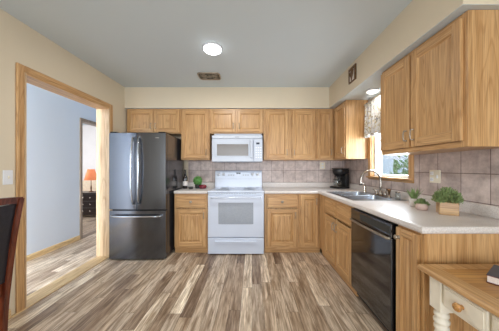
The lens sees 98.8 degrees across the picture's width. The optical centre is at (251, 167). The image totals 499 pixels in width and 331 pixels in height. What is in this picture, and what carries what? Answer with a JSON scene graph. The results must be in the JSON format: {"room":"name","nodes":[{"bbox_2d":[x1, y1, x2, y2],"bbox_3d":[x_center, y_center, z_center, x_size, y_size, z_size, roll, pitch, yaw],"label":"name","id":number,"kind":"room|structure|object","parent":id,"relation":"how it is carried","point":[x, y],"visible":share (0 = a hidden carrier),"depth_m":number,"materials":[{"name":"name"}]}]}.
{"room":"kitchen","nodes":[
{"label":"kitchen","id":0,"kind":"room"},
{"bbox_2d":[27,83,95,254],"bbox_3d":[-2.980,-0.015,2.150,0.120,2.450,6.300,0,0,0],"label":"wall","id":1,"kind":"structure","parent":0,"point":[53,120],"depth_m":3.12,"materials":[{"name":"blue paint"}]},
{"bbox_2d":[27,235,79,260],"bbox_3d":[-2.913,1.173,1.310,0.014,0.075,4.619,0,0,0],"label":"baseboard","id":2,"kind":"structure","parent":1,"relation":"attached to","point":[69,241],"depth_m":3.10,"materials":[{"name":"brown wood"}]},
{"bbox_2d":[80,118,95,238],"bbox_3d":[-2.912,0.178,4.053,0.016,2.064,0.863,0,0,0],"label":"trim","id":3,"kind":"structure","parent":1,"relation":"attached to","point":[82,120],"depth_m":3.65,"materials":[{"name":"beige wood"}]},
{"bbox_2d":[83,230,95,237],"bbox_3d":[-2.965,1.207,4.053,0.110,0.006,0.763,0,0,0],"label":"trim","id":4,"kind":"structure","parent":1,"relation":"attached to","point":[93,232],"depth_m":3.88,"materials":[{"name":"beige wood"}]},
{"bbox_2d":[0,9,126,315],"bbox_3d":[-2.028,-0.015,0.320,0.144,2.450,6.640,0,0,0],"label":"wall","id":5,"kind":"structure","parent":0,"point":[20,43],"depth_m":1.86,"materials":[{"name":"beige paint"}]},
{"bbox_2d":[3,170,12,184],"bbox_3d":[-1.949,0.075,1.712,0.014,0.116,0.070,0,0,0],"label":"light switch","id":6,"kind":"object","parent":5,"relation":"attached to","point":[7,174],"visible":1,"depth_m":1.71,"materials":[{"name":"white plastic"}]},
{"bbox_2d":[11,256,108,317],"bbox_3d":[-2.021,1.205,2.336,0.178,0.010,1.219,0,0,0],"label":"trim","id":7,"kind":"structure","parent":5,"relation":"attached to","point":[43,292],"depth_m":2.24,"materials":[{"name":"brown wood"}]},
{"bbox_2d":[16,62,112,312],"bbox_3d":[-2.028,0.197,2.376,0.176,2.027,1.099,0,0,0],"label":"trim","id":8,"kind":"structure","parent":5,"relation":"attached to","point":[102,112],"depth_m":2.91,"materials":[{"name":"brown wood"}]},
{"bbox_2d":[83,125,95,179],"bbox_3d":[-4.370,-0.015,6.250,2.660,2.450,0.100,0,0,0],"label":"wall","id":9,"kind":"structure","parent":0,"point":[89,132],"depth_m":6.20,"materials":[{"name":"paint"}]},
{"bbox_2d":[8,215,387,330],"bbox_3d":[-1.900,1.240,1.600,7.600,0.060,9.600,0,0,0],"label":"floor","id":10,"kind":"structure","parent":0,"point":[179,291],"depth_m":2.06,"materials":[{"name":"brown wood"}]},
{"bbox_2d":[0,197,24,330],"bbox_3d":[-1.499,0.679,0.923,0.564,1.062,0.470,0,0,-5],"label":"dining chair","id":11,"kind":"object","parent":10,"relation":"on","point":[11,208],"visible":1,"depth_m":1.14,"materials":[{"name":"brown wood"}]},
{"bbox_2d":[83,191,95,214],"bbox_3d":[-4.100,0.907,5.418,0.750,0.605,0.463,0,0,0],"label":"nightstand","id":12,"kind":"object","parent":10,"relation":"on","point":[89,198],"visible":0.46,"depth_m":5.21,"materials":[{"name":"black wood"}]},
{"bbox_2d":[84,169,95,191],"bbox_3d":[-4.090,0.318,5.440,0.300,0.575,0.300,0,0,0],"label":"table lamp","id":13,"kind":"object","parent":12,"relation":"on","point":[91,173],"visible":0.98,"depth_m":5.36,"materials":[{"name":"orange fabric"}]},
{"bbox_2d":[83,180,95,190],"bbox_3d":[-4.350,0.750,6.020,1.200,0.920,0.080,0,0,0],"label":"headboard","id":14,"kind":"object","parent":10,"relation":"on","point":[86,183],"visible":0.05,"depth_m":5.98,"materials":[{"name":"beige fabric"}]},
{"bbox_2d":[109,132,183,258],"bbox_3d":[-1.504,0.367,3.144,0.744,1.686,0.852,0,0,0],"label":"refrigerator","id":15,"kind":"object","parent":10,"relation":"on","point":[146,170],"visible":1,"depth_m":2.80,"materials":[{"name":"metal"}]},
{"bbox_2d":[174,194,207,252],"bbox_3d":[-0.863,0.787,3.305,0.470,0.845,0.652,0,0,0],"label":"base cabinet","id":16,"kind":"object","parent":10,"relation":"on","point":[190,210],"visible":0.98,"depth_m":3.01,"materials":[{"name":"brown wood"}]},
{"bbox_2d":[174,187,213,193],"bbox_3d":[-0.863,0.344,3.317,0.470,0.041,0.627,0,0,0],"label":"countertop","id":17,"kind":"structure","parent":16,"relation":"on","point":[194,190],"depth_m":3.01,"materials":[{"name":"white stone"}]},
{"bbox_2d":[183,170,187,188],"bbox_3d":[-1.052,0.174,3.370,0.076,0.298,0.076,0,0,0],"label":"wine bottle","id":18,"kind":"object","parent":17,"relation":"on","point":[185,178],"visible":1,"depth_m":3.34,"materials":[{"name":"black glass"}]},
{"bbox_2d":[193,176,202,187],"bbox_3d":[-0.867,0.225,3.419,0.158,0.197,0.157,0,0,0],"label":"topiary ball","id":19,"kind":"object","parent":17,"relation":"on","point":[197,181],"visible":0.98,"depth_m":3.38,"materials":[{"name":"green plant"}]},
{"bbox_2d":[208,170,263,253],"bbox_3d":[-0.224,0.625,3.267,0.784,1.170,0.700,0,0,0],"label":"stove","id":20,"kind":"object","parent":10,"relation":"on","point":[236,200],"visible":1,"depth_m":2.97,"materials":[{"name":"white metal"}]},
{"bbox_2d":[208,187,263,192],"bbox_3d":[-0.224,0.329,3.252,0.784,0.028,0.560,0,0,0],"label":"cooktop","id":21,"kind":"object","parent":20,"relation":"in","point":[216,189],"depth_m":3.01,"materials":[{"name":"white metal"}]},
{"bbox_2d":[264,194,298,252],"bbox_3d":[0.418,0.787,3.305,0.484,0.845,0.652,0,0,0],"label":"base cabinet","id":22,"kind":"object","parent":10,"relation":"on","point":[281,211],"visible":0.98,"depth_m":3.01,"materials":[{"name":"brown wood"}]},
{"bbox_2d":[298,194,319,252],"bbox_3d":[0.817,0.787,3.305,0.310,0.845,0.652,0,0,0],"label":"base cabinet","id":23,"kind":"object","parent":10,"relation":"on","point":[309,204],"visible":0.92,"depth_m":3.01,"materials":[{"name":"brown wood"}]},
{"bbox_2d":[320,195,357,295],"bbox_3d":[1.235,0.787,2.521,0.662,0.845,1.010,0,0,0],"label":"base cabinet","id":24,"kind":"object","parent":10,"relation":"on","point":[335,224],"visible":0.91,"depth_m":2.36,"materials":[{"name":"brown wood"}]},
{"bbox_2d":[262,187,498,233],"bbox_3d":[0.871,0.344,2.401,1.390,0.041,2.461,0,0,0],"label":"countertop","id":25,"kind":"structure","parent":24,"relation":"on","point":[429,221],"depth_m":1.46,"materials":[{"name":"white stone"}]},
{"bbox_2d":[330,168,348,188],"bbox_3d":[1.390,0.164,3.399,0.225,0.318,0.198,0,0,-24],"label":"coffee maker","id":26,"kind":"object","parent":25,"relation":"on","point":[342,174],"visible":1,"depth_m":3.34,"materials":[{"name":"black plastic"}]},
{"bbox_2d":[326,191,406,200],"bbox_3d":[1.265,0.410,2.500,0.530,0.187,0.770,0,0,0],"label":"sink","id":27,"kind":"object","parent":25,"relation":"in","point":[352,195],"visible":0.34,"depth_m":2.48,"materials":[{"name":"metal"}]},
{"bbox_2d":[386,189,391,197],"bbox_3d":[1.473,0.270,2.305,0.054,0.093,0.044,0,0,0],"label":"sprayer","id":28,"kind":"object","parent":27,"relation":"on","point":[388,190],"visible":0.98,"depth_m":2.29,"materials":[{"name":"silver metal"}]},
{"bbox_2d":[359,170,386,196],"bbox_3d":[1.368,0.167,2.455,0.276,0.300,0.260,0,0,0],"label":"faucet","id":29,"kind":"object","parent":25,"relation":"on","point":[380,193],"visible":0.98,"depth_m":2.44,"materials":[{"name":"silver metal"}]},
{"bbox_2d":[407,187,424,206],"bbox_3d":[1.367,0.239,1.799,0.149,0.168,0.134,0,0,-41],"label":"potted plant","id":30,"kind":"object","parent":25,"relation":"on","point":[412,194],"visible":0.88,"depth_m":1.78,"materials":[{"name":"green plant"}]},
{"bbox_2d":[414,198,430,209],"bbox_3d":[1.312,0.275,1.654,0.101,0.096,0.100,0,0,0],"label":"potted plant","id":31,"kind":"object","parent":25,"relation":"on","point":[420,204],"visible":1,"depth_m":1.63,"materials":[{"name":"green plant"}]},
{"bbox_2d":[431,186,463,215],"bbox_3d":[1.373,0.225,1.504,0.176,0.196,0.179,0,0,30],"label":"potted plant","id":32,"kind":"object","parent":25,"relation":"on","point":[445,205],"visible":1,"depth_m":1.47,"materials":[{"name":"green plant"}]},
{"bbox_2d":[349,208,397,330],"bbox_3d":[1.211,0.790,1.707,0.628,0.840,0.604,0,0,0],"label":"dishwasher","id":33,"kind":"object","parent":10,"relation":"on","point":[373,243],"visible":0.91,"depth_m":1.61,"materials":[{"name":"black plastic"}]},
{"bbox_2d":[393,225,498,330],"bbox_3d":[1.236,0.787,1.293,0.660,0.845,0.210,0,0,0],"label":"base cabinet","id":34,"kind":"object","parent":10,"relation":"on","point":[414,311],"visible":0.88,"depth_m":1.19,"materials":[{"name":"brown wood"}]},
{"bbox_2d":[417,264,498,330],"bbox_3d":[1.212,0.860,0.400,0.665,0.700,1.500,0,0,0],"label":"writing desk","id":35,"kind":"object","parent":10,"relation":"on","point":[463,290],"visible":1,"depth_m":0.97,"materials":[{"name":"brown wood"}]},
{"bbox_2d":[486,265,498,285],"bbox_3d":[1.162,0.492,0.938,0.178,0.036,0.160,0,0,-34],"label":"book","id":36,"kind":"object","parent":35,"relation":"on","point":[493,273],"visible":1,"depth_m":0.95,"materials":[{"name":"paper"}]},
{"bbox_2d":[0,0,411,124],"bbox_3d":[-1.900,-1.280,1.600,7.600,0.080,9.600,0,0,0],"label":"ceiling","id":37,"kind":"structure","parent":0,"point":[134,43],"depth_m":1.97,"materials":[{"name":"paint"}]},
{"bbox_2d":[197,72,220,79],"bbox_3d":[-0.572,-1.235,2.880,0.302,0.022,0.226,0,0,0],"label":"ceiling vent","id":38,"kind":"object","parent":37,"relation":"in","point":[202,75],"visible":1,"depth_m":2.86,"materials":[{"name":"brown metal"}]},
{"bbox_2d":[203,42,221,54],"bbox_3d":[-0.406,-1.217,2.200,0.196,0.046,0.196,0,0,0],"label":"ceiling light","id":39,"kind":"object","parent":37,"relation":"attached to","point":[212,48],"visible":1,"depth_m":2.15,"materials":[{"name":"white glass"}]},
{"bbox_2d":[176,137,262,176],"bbox_3d":[-0.193,-0.015,3.700,3.815,2.450,0.120,0,0,0],"label":"wall","id":40,"kind":"structure","parent":0,"point":[185,161],"depth_m":3.64,"materials":[{"name":"beige paint"}]},
{"bbox_2d":[127,109,180,136],"bbox_3d":[-1.519,-0.726,3.452,0.838,0.382,0.376,0,0,0],"label":"upper cabinet","id":41,"kind":"object","parent":40,"relation":"attached to","point":[138,120],"visible":0.96,"depth_m":3.31,"materials":[{"name":"brown wood"}]},
{"bbox_2d":[181,109,211,160],"bbox_3d":[-0.877,-0.521,3.448,0.441,0.792,0.366,0,0,0],"label":"upper cabinet","id":42,"kind":"object","parent":40,"relation":"attached to","point":[196,138],"visible":1,"depth_m":3.31,"materials":[{"name":"brown wood"}]},
{"bbox_2d":[210,109,262,135],"bbox_3d":[-0.238,-0.726,3.452,0.833,0.382,0.376,0,0,0],"label":"upper cabinet","id":43,"kind":"object","parent":40,"relation":"attached to","point":[222,121],"visible":1,"depth_m":3.31,"materials":[{"name":"brown wood"}]},
{"bbox_2d":[212,134,262,162],"bbox_3d":[-0.222,-0.313,3.402,0.760,0.442,0.455,0,0,0],"label":"microwave","id":44,"kind":"object","parent":43,"relation":"attached to","point":[226,148],"visible":1,"depth_m":3.21,"materials":[{"name":"white plastic"}]},
{"bbox_2d":[188,161,343,182],"bbox_3d":[0.247,0.080,3.636,2.655,0.540,0.008,0,0,0],"label":"tiled wall","id":45,"kind":"structure","parent":40,"relation":"attached to","point":[272,171],"depth_m":3.63,"materials":[{"name":"tile"}]},
{"bbox_2d":[188,182,214,186],"bbox_3d":[-0.863,0.284,3.621,0.470,0.078,0.020,0,0,0],"label":"trim","id":46,"kind":"structure","parent":45,"relation":"attached to","point":[208,184],"depth_m":3.61,"materials":[{"name":"beige laminate"}]},
{"bbox_2d":[262,182,337,186],"bbox_3d":[0.861,0.284,3.621,1.370,0.078,0.020,0,0,0],"label":"trim","id":47,"kind":"structure","parent":45,"relation":"attached to","point":[264,184],"depth_m":3.61,"materials":[{"name":"beige laminate"}]},
{"bbox_2d":[320,162,324,168],"bbox_3d":[1.196,-0.040,3.628,0.090,0.116,0.008,0,0,0],"label":"power outlet","id":48,"kind":"object","parent":45,"relation":"attached to","point":[322,164],"visible":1,"depth_m":3.63,"materials":[{"name":"beige plastic"}]},
{"bbox_2d":[263,109,315,160],"bbox_3d":[0.585,-0.521,3.448,0.810,0.792,0.366,0,0,0],"label":"upper cabinet","id":49,"kind":"object","parent":40,"relation":"attached to","point":[288,134],"visible":1,"depth_m":3.31,"materials":[{"name":"brown wood"}]},
{"bbox_2d":[311,109,333,160],"bbox_3d":[1.129,-0.521,3.448,0.274,0.792,0.366,0,0,0],"label":"upper cabinet","id":50,"kind":"object","parent":40,"relation":"attached to","point":[324,117],"visible":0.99,"depth_m":3.31,"materials":[{"name":"brown wood"}]},
{"bbox_2d":[125,0,498,108],"bbox_3d":[-0.191,-1.080,2.422,3.531,0.320,2.436,0,0,0],"label":"soffit","id":51,"kind":"structure","parent":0,"point":[420,20],"depth_m":2.81,"materials":[{"name":"beige paint"}]},
{"bbox_2d":[348,63,356,83],"bbox_3d":[1.179,-1.102,2.515,0.016,0.176,0.176,0,0,0],"label":"wall plaque","id":52,"kind":"object","parent":51,"relation":"attached to","point":[352,74],"visible":1,"depth_m":2.50,"materials":[{"name":"brown wood"}]},
{"bbox_2d":[366,88,379,93],"bbox_3d":[1.420,-0.901,2.520,0.140,0.038,0.140,0,0,0],"label":"ceiling light","id":53,"kind":"object","parent":51,"relation":"attached to","point":[371,90],"visible":1,"depth_m":2.48,"materials":[{"name":"white glass"}]},
{"bbox_2d":[367,90,378,93],"bbox_3d":[1.420,-0.899,2.520,0.126,0.034,0.126,0,0,0],"label":"diffuser","id":54,"kind":"object","parent":53,"relation":"attached to","point":[368,91],"depth_m":2.50,"materials":[{"name":"white plastic"}]},
{"bbox_2d":[368,93,396,177],"bbox_3d":[1.645,-0.015,0.320,0.140,2.450,6.640,0,0,0],"label":"wall","id":55,"kind":"structure","parent":0,"point":[376,96],"depth_m":2.81,"materials":[{"name":"beige paint"}]},
{"bbox_2d":[328,100,367,160],"bbox_3d":[1.392,-0.521,3.258,0.348,0.792,0.746,0,0,0],"label":"upper cabinet","id":56,"kind":"object","parent":55,"relation":"attached to","point":[350,143],"visible":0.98,"depth_m":2.88,"materials":[{"name":"brown wood"}]},
{"bbox_2d":[366,133,413,182],"bbox_3d":[1.603,-0.360,2.474,0.145,1.019,0.814,0,0,0],"label":"window","id":57,"kind":"structure","parent":55,"relation":"in","point":[374,142],"depth_m":2.78,"materials":[{"name":"brown wood"}]},
{"bbox_2d":[364,95,380,137],"bbox_3d":[1.508,-0.625,2.474,0.054,0.455,0.807,0,0,0],"label":"valance curtain","id":58,"kind":"object","parent":57,"relation":"hanging from","point":[372,122],"visible":0.47,"depth_m":2.66,"materials":[{"name":"fabric"}]},
{"bbox_2d":[344,148,498,206],"bbox_3d":[1.571,0.110,2.401,0.008,0.600,2.462,0,0,0],"label":"tiled wall","id":59,"kind":"structure","parent":55,"relation":"attached to","point":[474,174],"depth_m":1.64,"materials":[{"name":"tile"}]},
{"bbox_2d":[349,183,498,218],"bbox_3d":[1.556,0.284,2.404,0.020,0.078,2.455,0,0,0],"label":"trim","id":60,"kind":"structure","parent":59,"relation":"attached to","point":[489,211],"depth_m":1.56,"materials":[{"name":"beige laminate"}]},
{"bbox_2d":[429,170,440,182],"bbox_3d":[1.561,0.072,1.830,0.012,0.110,0.108,0,0,0],"label":"power outlet","id":61,"kind":"object","parent":59,"relation":"attached to","point":[434,175],"visible":1,"depth_m":1.82,"materials":[{"name":"beige plastic"}]},
{"bbox_2d":[381,10,498,154],"bbox_3d":[1.384,-0.521,1.653,0.364,0.792,0.825,0,0,0],"label":"upper cabinet","id":62,"kind":"object","parent":55,"relation":"attached to","point":[442,96],"visible":1,"depth_m":1.37,"materials":[{"name":"brown wood"}]},
{"label":"outside","id":63,"kind":"structure","parent":0,"visible":0},
{"bbox_3d":[7.875,1.560,4.000,12.250,0.100,16.000,0,0,0],"label":"ground","id":64,"kind":"structure","parent":63,"visible":0},
{"bbox_2d":[382,155,407,174],"bbox_3d":[7.100,-0.240,9.200,0.200,3.500,5.600,0,0,0],"label":"wall","id":65,"kind":"structure","parent":64,"relation":"on","point":[387,160],"depth_m":10.82,"materials":[{"name":"white paint"}]},
{"bbox_2d":[390,155,407,174],"bbox_3d":[3.808,0.270,4.295,2.078,2.492,2.054,0,0,0],"label":"bush","id":66,"kind":"object","parent":64,"relation":"on","point":[397,166],"visible":0.05,"depth_m":4.54,"materials":[{"name":"green plant"}]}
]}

